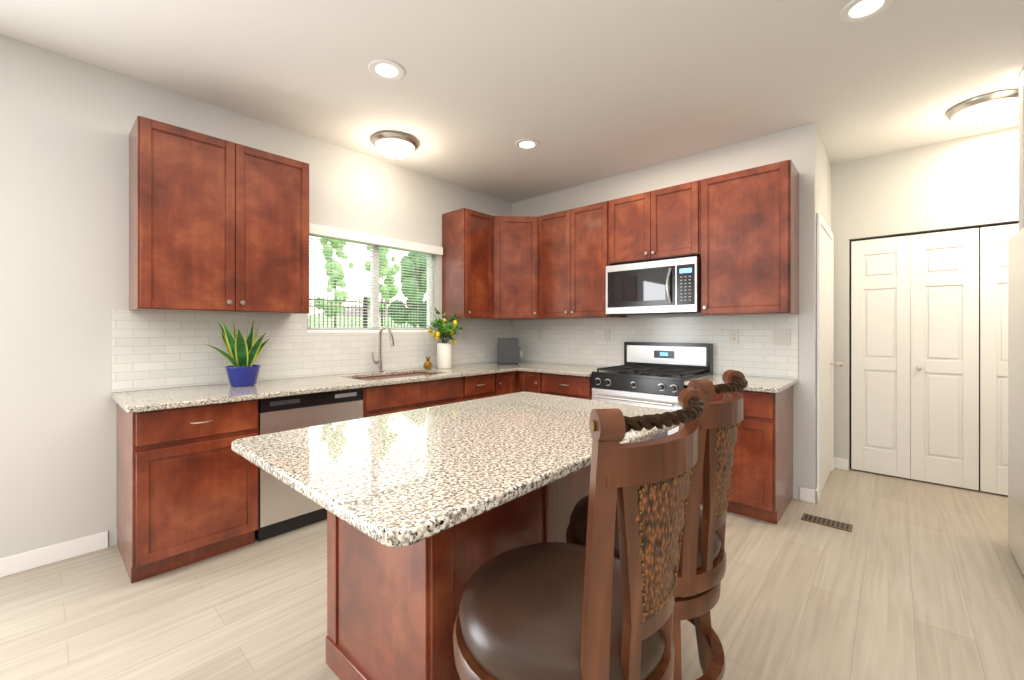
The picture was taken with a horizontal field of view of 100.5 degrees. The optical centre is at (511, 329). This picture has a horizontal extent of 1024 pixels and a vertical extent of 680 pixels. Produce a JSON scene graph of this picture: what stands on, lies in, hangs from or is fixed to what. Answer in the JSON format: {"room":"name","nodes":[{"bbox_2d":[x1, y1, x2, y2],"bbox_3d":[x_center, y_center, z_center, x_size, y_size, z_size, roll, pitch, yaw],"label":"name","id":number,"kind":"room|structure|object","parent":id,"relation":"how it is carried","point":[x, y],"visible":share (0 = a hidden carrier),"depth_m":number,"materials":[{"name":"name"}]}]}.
{"room":"kitchen","nodes":[
{"label":"kitchen","id":0,"kind":"room"},
{"bbox_2d":[0,34,511,557],"bbox_3d":[-2.456,-0.123,2.405,0.150,2.740,7.420,0,0,42],"label":"wall","id":1,"kind":"structure","parent":0,"point":[66,124],"depth_m":2.35,"materials":[{"name":"paint"}]},
{"bbox_2d":[0,531,107,576],"bbox_3d":[-3.594,1.200,1.015,0.013,0.095,3.830,0,0,42],"label":"baseboard","id":2,"kind":"structure","parent":1,"relation":"attached to","point":[27,560],"depth_m":2.27,"materials":[{"name":"white"}]},
{"bbox_2d":[129,116,308,314],"bbox_3d":[-1.816,-0.633,2.719,0.376,1.040,0.904,0,0,42],"label":"upper cabinet","id":3,"kind":"object","parent":1,"relation":"attached to","point":[217,225],"visible":1,"depth_m":2.53,"materials":[{"name":"brown wood"}]},
{"bbox_2d":[111,310,510,391],"bbox_3d":[-1.150,0.124,3.734,0.010,0.474,3.454,0,0,42],"label":"backsplash","id":4,"kind":"structure","parent":1,"relation":"on","point":[156,349],"depth_m":3.04,"materials":[{"name":"tile"}]},
{"bbox_2d":[463,330,467,340],"bbox_3d":[-0.485,0.057,4.461,0.007,0.116,0.070,0,0,42],"label":"electrical outlet plate","id":5,"kind":"object","parent":4,"relation":"attached to","point":[465,333],"depth_m":4.45,"materials":[{"name":"grey plastic"}]},
{"bbox_2d":[307,234,436,332],"bbox_3d":[-1.201,-0.383,3.778,0.120,0.820,1.260,0,0,42],"label":"window","id":6,"kind":"structure","parent":1,"relation":"in","point":[374,314],"depth_m":3.79,"materials":[{"name":"white plastic"}]},
{"bbox_2d":[307,223,442,331],"bbox_3d":[-1.165,-0.400,3.746,0.115,0.827,1.320,0,0,42],"label":"window blinds","id":7,"kind":"object","parent":6,"relation":"attached to","point":[321,231],"visible":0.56,"depth_m":3.67,"materials":[{"name":"white plastic"}]},
{"bbox_2d":[442,208,493,318],"bbox_3d":[-0.406,-0.633,4.272,0.392,1.040,0.439,0,0,42],"label":"upper cabinet","id":8,"kind":"object","parent":1,"relation":"attached to","point":[467,234],"depth_m":4.14,"materials":[{"name":"brown wood"}]},
{"bbox_2d":[0,468,1023,679],"bbox_3d":[0.636,1.297,0.348,7.800,0.100,8.900,0,0,42],"label":"floor","id":9,"kind":"structure","parent":0,"point":[907,579],"depth_m":1.93,"materials":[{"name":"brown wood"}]},
{"bbox_2d":[116,398,262,582],"bbox_3d":[-1.870,0.819,2.454,0.650,0.855,0.548,0,0,42],"label":"base cabinet","id":10,"kind":"object","parent":9,"relation":"on","point":[187,485],"depth_m":2.21,"materials":[{"name":"brown wood"}]},
{"bbox_2d":[111,362,554,413],"bbox_3d":[-0.897,0.377,3.494,0.680,0.030,3.445,0,0,42],"label":"countertop","id":11,"kind":"structure","parent":10,"relation":"on","point":[144,401],"depth_m":2.65,"materials":[{"name":"beige stone"}]},
{"bbox_2d":[206,319,268,386],"bbox_3d":[-1.723,0.142,2.710,0.492,0.437,0.427,0,0,42],"label":"snake plant","id":12,"kind":"object","parent":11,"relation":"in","point":[242,370],"visible":1,"depth_m":2.70,"materials":[{"name":"green plant"}]},
{"bbox_2d":[423,356,432,369],"bbox_3d":[-0.767,0.293,3.885,0.081,0.135,0.083,0,0,42],"label":"vase","id":13,"kind":"object","parent":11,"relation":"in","point":[427,365],"visible":1,"depth_m":3.86,"materials":[{"name":"gold metal"}]},
{"bbox_2d":[425,308,466,368],"bbox_3d":[-0.603,0.074,4.009,0.398,0.575,0.403,0,0,42],"label":"potted plant","id":14,"kind":"object","parent":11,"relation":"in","point":[444,355],"visible":1,"depth_m":3.95,"materials":[{"name":"white ceramic"}]},
{"bbox_2d":[497,338,522,363],"bbox_3d":[-0.023,0.226,4.569,0.265,0.270,0.240,0,0,-3],"label":"air fryer","id":15,"kind":"object","parent":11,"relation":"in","point":[509,351],"visible":1,"depth_m":4.45,"materials":[{"name":"grey plastic"}]},
{"bbox_2d":[255,388,362,541],"bbox_3d":[-1.462,0.822,2.893,0.615,0.851,0.637,0,0,42],"label":"dishwasher","id":16,"kind":"object","parent":9,"relation":"on","point":[284,508],"visible":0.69,"depth_m":2.59,"materials":[{"name":"grey metal"}]},
{"bbox_2d":[331,370,458,417],"bbox_3d":[-0.929,0.819,3.499,0.650,0.855,0.965,0,0,42],"label":"base cabinet","id":17,"kind":"object","parent":9,"relation":"on","point":[377,400],"depth_m":3.22,"materials":[{"name":"brown wood"}]},
{"bbox_2d":[326,468,590,679],"bbox_3d":[-0.087,0.820,1.821,0.642,0.854,1.158,0,0,42],"label":"kitchen island","id":18,"kind":"object","parent":9,"relation":"on","point":[389,617],"depth_m":1.37,"materials":[{"name":"brown wood"}]},
{"bbox_2d":[231,392,678,555],"bbox_3d":[-0.068,0.378,1.628,0.980,0.030,1.500,0,0,42],"label":"island countertop","id":19,"kind":"structure","parent":18,"relation":"on","point":[400,481],"depth_m":1.23,"materials":[{"name":"beige stone"}]},
{"bbox_2d":[427,370,490,401],"bbox_3d":[-0.517,0.819,3.957,0.650,0.855,0.508,0,0,42],"label":"base cabinet","id":20,"kind":"object","parent":9,"relation":"on","point":[479,387],"depth_m":3.69,"materials":[{"name":"brown wood"}]},
{"bbox_2d":[491,374,510,396],"bbox_3d":[-0.321,0.819,4.174,0.650,0.855,0.318,0,0,42],"label":"base cabinet","id":21,"kind":"object","parent":9,"relation":"on","point":[500,383],"depth_m":3.94,"materials":[{"name":"brown wood"}]},
{"bbox_2d":[519,370,546,393],"bbox_3d":[0.389,0.819,4.233,0.366,0.855,0.651,0,0,42],"label":"base cabinet","id":22,"kind":"object","parent":9,"relation":"on","point":[535,383],"depth_m":3.98,"materials":[{"name":"brown wood"}]},
{"bbox_2d":[547,374,593,399],"bbox_3d":[0.656,0.819,3.993,0.592,0.855,0.651,0,0,42],"label":"base cabinet","id":23,"kind":"object","parent":9,"relation":"on","point":[557,384],"depth_m":3.70,"materials":[{"name":"brown wood"}]},
{"bbox_2d":[519,363,603,377],"bbox_3d":[0.573,0.377,4.031,0.786,0.030,0.680,0,0,42],"label":"countertop","id":24,"kind":"structure","parent":23,"relation":"on","point":[575,371],"depth_m":3.89,"materials":[{"name":"beige stone"}]},
{"bbox_2d":[453,387,707,679],"bbox_3d":[0.134,0.691,0.973,0.498,1.120,0.555,0,0,-45],"label":"stool","id":25,"kind":"object","parent":9,"relation":"on","point":[594,608],"visible":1,"depth_m":0.79,"materials":[{"name":"leather"}]},
{"bbox_2d":[591,342,712,440],"bbox_3d":[1.138,0.679,3.497,0.760,1.135,0.707,0,0,42],"label":"stove","id":26,"kind":"object","parent":9,"relation":"on","point":[653,374],"visible":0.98,"depth_m":3.44,"materials":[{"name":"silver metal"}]},
{"bbox_2d":[566,370,747,679],"bbox_3d":[0.450,0.691,1.384,0.555,1.120,0.498,0,0,40],"label":"stool","id":27,"kind":"object","parent":9,"relation":"on","point":[701,568],"visible":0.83,"depth_m":1.19,"materials":[{"name":"wood"}]},
{"bbox_2d":[700,386,792,523],"bbox_3d":[1.663,0.819,3.086,0.538,0.855,0.651,0,0,42],"label":"base cabinet","id":28,"kind":"object","parent":9,"relation":"on","point":[761,482],"depth_m":2.77,"materials":[{"name":"brown wood"}]},
{"bbox_2d":[684,374,796,393],"bbox_3d":[1.651,0.377,3.061,0.577,0.030,0.680,0,0,42],"label":"countertop","id":29,"kind":"structure","parent":28,"relation":"on","point":[760,385],"depth_m":2.92,"materials":[{"name":"beige stone"}]},
{"bbox_2d":[801,513,852,531],"bbox_3d":[2.033,1.243,2.751,0.260,0.007,0.120,0,0,42],"label":"floor vent","id":30,"kind":"object","parent":9,"relation":"in","point":[828,522],"visible":1,"depth_m":2.74,"materials":[{"name":"brown metal"}]},
{"bbox_2d":[1008,228,1023,574],"bbox_3d":[2.875,0.367,1.816,0.917,1.760,0.802,0,0,42],"label":"fridge","id":31,"kind":"object","parent":9,"relation":"on","point":[1016,393],"visible":1,"depth_m":2.24,"materials":[{"name":"silver metal"}]},
{"bbox_2d":[0,0,1023,202],"bbox_3d":[0.636,-1.543,0.348,7.800,0.100,8.900,0,0,42],"label":"ceiling","id":32,"kind":"structure","parent":0,"point":[581,92],"depth_m":2.44,"materials":[{"name":"paint"}]},
{"bbox_2d":[368,59,403,80],"bbox_3d":[-0.720,-1.488,2.443,0.200,0.009,0.200,0,0,42],"label":"recessed light","id":33,"kind":"object","parent":32,"relation":"in","point":[386,69],"visible":1,"depth_m":2.44,"materials":[{"name":"white"}]},
{"bbox_2d":[372,131,418,158],"bbox_3d":[-0.925,-1.423,3.374,0.360,0.139,0.360,0,0,42],"label":"dome ceiling light","id":34,"kind":"object","parent":32,"relation":"attached to","point":[394,145],"visible":1,"depth_m":3.28,"materials":[{"name":"white glass"}]},
{"bbox_2d":[515,139,538,149],"bbox_3d":[0.121,-1.488,3.422,0.200,0.009,0.200,0,0,42],"label":"recessed light","id":35,"kind":"object","parent":32,"relation":"in","point":[526,144],"visible":1,"depth_m":3.42,"materials":[{"name":"white"}]},
{"bbox_2d":[839,0,893,22],"bbox_3d":[1.635,-1.488,1.965,0.200,0.009,0.200,0,0,42],"label":"recessed light","id":36,"kind":"object","parent":32,"relation":"in","point":[854,11],"visible":1,"depth_m":1.98,"materials":[{"name":"white"}]},
{"bbox_2d":[946,89,1018,125],"bbox_3d":[3.127,-1.423,2.815,0.360,0.139,0.360,0,0,42],"label":"dome ceiling light","id":37,"kind":"object","parent":32,"relation":"attached to","point":[984,109],"visible":1,"depth_m":2.74,"materials":[{"name":"white glass"}]},
{"bbox_2d":[512,66,1023,499],"bbox_3d":[2.754,-0.123,2.625,7.300,2.740,0.120,0,0,42],"label":"wall","id":38,"kind":"structure","parent":0,"point":[797,146],"depth_m":3.14,"materials":[{"name":"paint"}]},
{"bbox_2d":[490,216,537,319],"bbox_3d":[0.028,-0.633,4.513,0.716,1.040,0.718,0,0,42],"label":"upper cabinet","id":39,"kind":"object","parent":38,"relation":"attached to","point":[515,237],"depth_m":4.31,"materials":[{"name":"brown wood"}]},
{"bbox_2d":[538,209,573,318],"bbox_3d":[0.509,-0.633,4.299,0.500,1.040,0.393,0,0,42],"label":"upper cabinet","id":40,"kind":"object","parent":38,"relation":"attached to","point":[555,230],"depth_m":4.17,"materials":[{"name":"brown wood"}]},
{"bbox_2d":[574,200,625,318],"bbox_3d":[0.824,-0.633,4.044,0.511,1.040,0.350,0,0,42],"label":"upper cabinet","id":41,"kind":"object","parent":38,"relation":"attached to","point":[594,223],"depth_m":3.90,"materials":[{"name":"brown wood"}]},
{"bbox_2d":[614,190,661,264],"bbox_3d":[1.135,-0.868,3.764,0.442,0.570,0.350,0,0,42],"label":"upper cabinet","id":42,"kind":"object","parent":38,"relation":"attached to","point":[635,216],"depth_m":3.61,"materials":[{"name":"brown wood"}]},
{"bbox_2d":[511,314,797,378],"bbox_3d":[1.060,0.124,4.060,2.798,0.474,0.010,0,0,42],"label":"backsplash","id":43,"kind":"structure","parent":38,"relation":"on","point":[565,341],"depth_m":3.76,"materials":[{"name":"tile"}]},
{"bbox_2d":[537,330,542,339],"bbox_3d":[0.312,0.057,4.723,0.070,0.116,0.008,0,0,42],"label":"electrical outlet plate","id":44,"kind":"object","parent":43,"relation":"attached to","point":[539,332],"depth_m":4.72,"materials":[{"name":"grey plastic"}]},
{"bbox_2d":[604,330,610,341],"bbox_3d":[0.932,0.057,4.165,0.070,0.116,0.008,0,0,42],"label":"electrical outlet plate","id":45,"kind":"object","parent":43,"relation":"attached to","point":[607,333],"depth_m":4.16,"materials":[{"name":"grey plastic"}]},
{"bbox_2d":[729,330,738,343],"bbox_3d":[1.776,0.057,3.405,0.070,0.116,0.008,0,0,42],"label":"electrical outlet plate","id":46,"kind":"object","parent":43,"relation":"attached to","point":[733,334],"depth_m":3.40,"materials":[{"name":"grey plastic"}]},
{"bbox_2d":[773,330,790,344],"bbox_3d":[2.018,0.057,3.187,0.115,0.116,0.008,0,0,42],"label":"electrical outlet plate","id":47,"kind":"object","parent":43,"relation":"attached to","point":[781,337],"depth_m":3.18,"materials":[{"name":"grey plastic"}]},
{"bbox_2d":[658,180,701,259],"bbox_3d":[1.388,-0.868,3.536,0.442,0.570,0.350,0,0,42],"label":"upper cabinet","id":48,"kind":"object","parent":38,"relation":"attached to","point":[679,206],"depth_m":3.36,"materials":[{"name":"brown wood"}]},
{"bbox_2d":[606,256,700,314],"bbox_3d":[1.228,-0.348,3.613,0.774,0.420,0.450,0,0,42],"label":"microwave","id":49,"kind":"object","parent":48,"relation":"attached to","point":[670,286],"visible":1,"depth_m":3.44,"materials":[{"name":"silver metal"}]},
{"bbox_2d":[690,159,798,315],"bbox_3d":[1.749,-0.633,3.211,0.649,1.040,0.350,0,0,42],"label":"upper cabinet","id":50,"kind":"object","parent":38,"relation":"attached to","point":[737,232],"depth_m":3.04,"materials":[{"name":"brown wood"}]},
{"bbox_2d":[817,129,830,229],"bbox_3d":[2.533,-0.123,3.545,0.120,2.740,0.950,0,0,42],"label":"wall","id":51,"kind":"structure","parent":0,"point":[823,186],"depth_m":3.43,"materials":[{"name":"paint"}]},
{"bbox_2d":[817,213,843,500],"bbox_3d":[2.576,0.197,3.425,0.098,2.100,0.950,0,0,42],"label":"door","id":52,"kind":"structure","parent":51,"relation":"attached to","point":[825,351],"depth_m":3.44,"materials":[{"name":"white wood"}]},
{"bbox_2d":[831,126,1018,469],"bbox_3d":[4.571,-0.123,2.544,4.490,2.740,0.290,0,0,42],"label":"wall","id":53,"kind":"structure","parent":0,"point":[970,181],"depth_m":3.51,"materials":[{"name":"paint"}]},
{"bbox_2d":[850,222,1018,495],"bbox_3d":[3.586,0.223,3.264,1.566,2.048,0.097,0,0,42],"label":"bifold closet door","id":54,"kind":"structure","parent":53,"relation":"in","point":[929,357],"depth_m":3.44,"materials":[{"name":"white wood"}]},
{"label":"outside","id":55,"kind":"structure","parent":0,"visible":0},
{"bbox_2d":[309,315,418,327],"bbox_3d":[-7.277,0.122,31.761,45.400,3.250,110.000,0,0,42],"label":"ground","id":56,"kind":"structure","parent":55,"point":[325,321],"depth_m":25.78,"materials":[{"name":"green plant"}]},
{"bbox_2d":[315,238,353,327],"bbox_3d":[-6.066,-1.722,14.656,1.358,4.209,1.456,0,0,42],"label":"tree","id":57,"kind":"object","parent":56,"relation":"on","point":[335,293],"depth_m":14.50,"materials":[{"name":"green plant"}]},
{"bbox_2d":[310,295,426,327],"bbox_3d":[-0.182,-0.103,15.281,0.060,1.560,33.060,0,0,42],"label":"fence","id":58,"kind":"object","parent":56,"relation":"on","point":[365,301],"depth_m":11.17,"materials":[{"name":"black"}]},
{"bbox_2d":[364,245,399,325],"bbox_3d":[-4.918,-1.897,16.086,1.506,4.560,1.331,0,0,42],"label":"tree","id":59,"kind":"object","parent":56,"relation":"on","point":[389,291],"depth_m":15.86,"materials":[{"name":"green plant"}]},
{"bbox_2d":[387,252,426,327],"bbox_3d":[-5.228,-2.258,22.809,2.870,4.511,2.485,0,0,42],"label":"tree","id":60,"kind":"object","parent":56,"relation":"on","point":[413,291],"depth_m":22.32,"materials":[{"name":"green plant"}]},
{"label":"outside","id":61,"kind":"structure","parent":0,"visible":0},
{"bbox_2d":[312,306,389,316],"bbox_3d":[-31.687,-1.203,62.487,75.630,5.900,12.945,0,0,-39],"label":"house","id":62,"kind":"structure","parent":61,"point":[354,312],"depth_m":62.90,"materials":[{"name":"beige"}]}
]}

